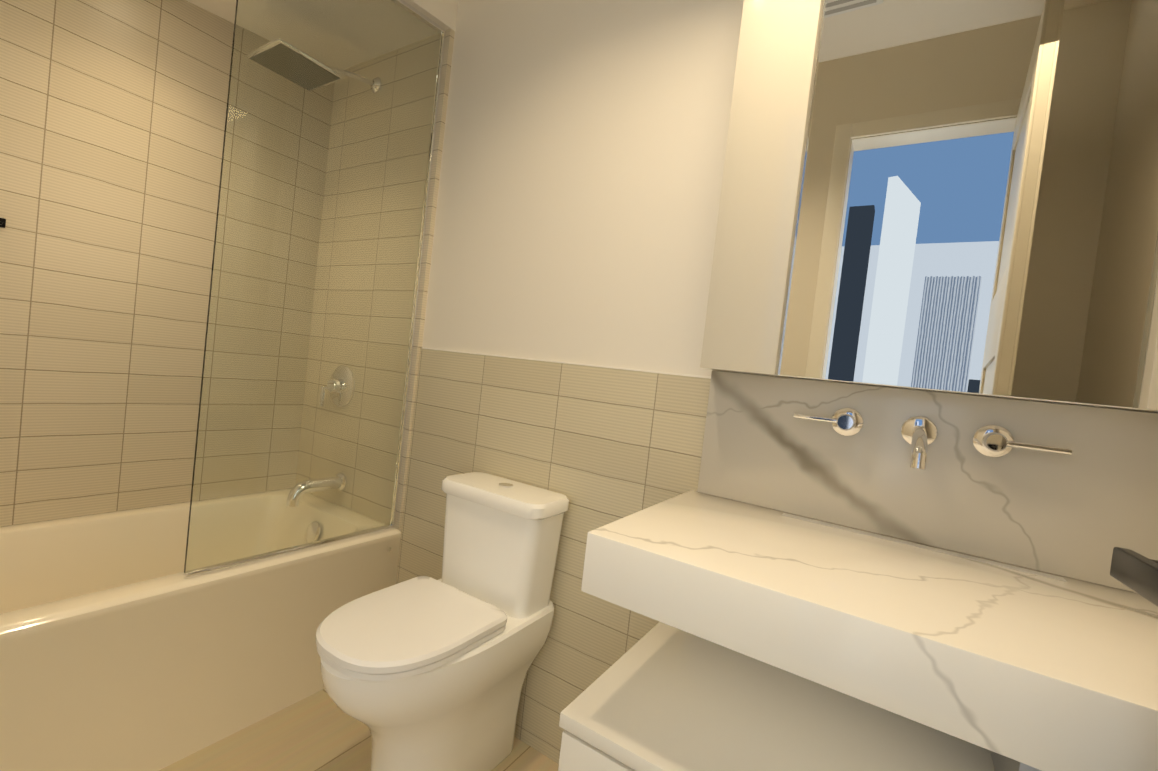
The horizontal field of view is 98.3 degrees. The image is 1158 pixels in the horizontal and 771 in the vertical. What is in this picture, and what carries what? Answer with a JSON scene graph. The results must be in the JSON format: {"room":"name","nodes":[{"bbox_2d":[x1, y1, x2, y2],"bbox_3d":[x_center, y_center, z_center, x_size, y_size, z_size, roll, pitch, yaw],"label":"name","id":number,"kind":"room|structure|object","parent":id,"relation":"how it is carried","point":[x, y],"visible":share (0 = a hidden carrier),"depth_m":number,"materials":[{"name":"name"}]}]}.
{"room":"bathroom","nodes":[
{"label":"bathroom","id":0,"kind":"room"},
{"bbox_2d":[1,501,188,526],"bbox_3d":[-1.668,-0.437,1.672,0.100,2.750,1.550,7,2,32],"label":"wall","id":1,"kind":"structure","parent":0,"point":[98,513],"depth_m":1.76,"materials":[{"name":"beige tile"}]},
{"bbox_2d":[0,0,233,526],"bbox_3d":[-1.577,-0.500,1.689,0.020,1.894,1.430,7,2,32],"label":"wall tiles","id":2,"kind":"structure","parent":1,"relation":"attached to","point":[112,119],"depth_m":1.67,"materials":[{"name":"beige tile"}]},
{"bbox_2d":[0,218,5,227],"bbox_3d":[-1.695,-0.478,1.452,0.040,0.027,0.045,7,2,32],"label":"robe hook","id":3,"kind":"object","parent":2,"relation":"attached to","point":[2,222],"visible":1,"depth_m":1.47,"materials":[{"name":"black metal"}]},
{"bbox_2d":[186,0,457,30],"bbox_3d":[-1.149,-1.501,1.463,0.760,0.508,1.430,7,2,32],"label":"ceiling","id":4,"kind":"structure","parent":0,"point":[442,13],"depth_m":1.81,"materials":[{"name":"beige paint"}]},
{"bbox_2d":[159,689,558,770],"bbox_3d":[-0.561,1.117,0.966,3.050,0.050,1.650,7,2,32],"label":"floor","id":5,"kind":"structure","parent":0,"point":[320,731],"depth_m":1.47,"materials":[{"name":"beige tile"}]},
{"bbox_2d":[0,501,400,770],"bbox_3d":[-1.397,0.730,1.522,0.766,0.500,1.418,7,2,32],"label":"bathtub","id":6,"kind":"object","parent":5,"relation":"on","point":[125,645],"visible":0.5,"depth_m":1.40,"materials":[{"name":"white ceramic"}]},
{"bbox_2d":[183,0,445,577],"bbox_3d":[-0.785,-0.402,1.611,0.022,1.879,0.669,7,2,32],"label":"glass shower screen","id":7,"kind":"object","parent":6,"relation":"on","point":[327,163],"visible":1,"depth_m":1.55,"materials":[{"name":"clear glass"}]},
{"bbox_2d":[316,472,569,770],"bbox_3d":[-0.387,0.695,1.354,0.394,0.807,0.620,7,2,32],"label":"toilet","id":8,"kind":"object","parent":5,"relation":"on","point":[423,673],"visible":1,"depth_m":1.31,"materials":[{"name":"white ceramic"}]},
{"bbox_2d":[558,622,994,770],"bbox_3d":[0.494,0.925,0.849,0.994,0.575,0.535,7,2,32],"label":"base cabinet","id":9,"kind":"object","parent":5,"relation":"on","point":[660,696],"visible":0.67,"depth_m":0.91,"materials":[{"name":"beige paint"}]},
{"bbox_2d":[399,0,1154,530],"bbox_3d":[0.009,-0.245,1.583,3.050,2.750,0.100,7,2,32],"label":"wall","id":10,"kind":"structure","parent":0,"point":[581,178],"depth_m":1.54,"materials":[{"name":"beige paint"}]},
{"bbox_2d":[395,29,454,528],"bbox_3d":[-0.884,-0.433,2.083,0.738,1.894,0.020,7,2,32],"label":"tiled wall","id":11,"kind":"structure","parent":10,"relation":"attached to","point":[435,178],"depth_m":1.88,"materials":[{"name":"beige tile"}]},
{"bbox_2d":[396,347,710,763],"bbox_3d":[-0.193,0.512,1.613,1.128,1.199,0.009,7,2,32],"label":"tile wainscot","id":12,"kind":"structure","parent":10,"relation":"attached to","point":[598,447],"depth_m":1.52,"materials":[{"name":"beige tile"}]},
{"bbox_2d":[422,347,710,378],"bbox_3d":[-0.121,-0.081,1.593,1.114,0.006,0.010,7,2,32],"label":"trim","id":13,"kind":"structure","parent":10,"relation":"attached to","point":[662,372],"depth_m":1.51,"materials":[{"name":"white paint"}]},
{"bbox_2d":[581,0,1157,770],"bbox_3d":[0.654,-0.441,0.810,0.982,2.170,0.534,7,2,32],"label":"bathroom vanity","id":14,"kind":"object","parent":10,"relation":"attached to","point":[953,200],"visible":1,"depth_m":0.94,"materials":[{"name":"stone"}]},
{"bbox_2d":[581,370,1157,770],"bbox_3d":[0.568,0.321,0.831,0.982,0.638,0.534,7,2,32],"label":"countertop","id":15,"kind":"structure","parent":14,"relation":"on","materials":[{"name":"stone"}]},
{"bbox_2d":[793,407,1071,470],"bbox_3d":[0.659,0.109,0.980,0.463,0.097,0.160,7,2,32],"label":"faucet","id":16,"kind":"object","parent":15,"relation":"on","point":[916,439],"depth_m":1.02,"materials":[{"name":"silver metal"}]},
{"bbox_2d":[777,0,1157,408],"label":"mirror","id":17,"kind":"object","parent":14,"relation":"attached to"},
{"bbox_3d":[0.046,-1.387,-0.211,0.615,0.375,0.120,7,2,32],"label":"wall","id":18,"kind":"structure","parent":0,"visible":0},
{"bbox_3d":[0.353,0.041,0.055,0.092,2.318,0.757,7,2,32],"label":"door leaf","id":19,"kind":"structure","parent":18,"relation":"in","visible":0},
{"bbox_2d":[1110,547,1157,606],"bbox_3d":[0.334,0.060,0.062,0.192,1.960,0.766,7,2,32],"label":"hardware piece","id":20,"kind":"object","parent":19,"relation":"attached to","point":[1136,572],"visible":1,"depth_m":0.36,"materials":[{"name":"black metal"}]}
]}

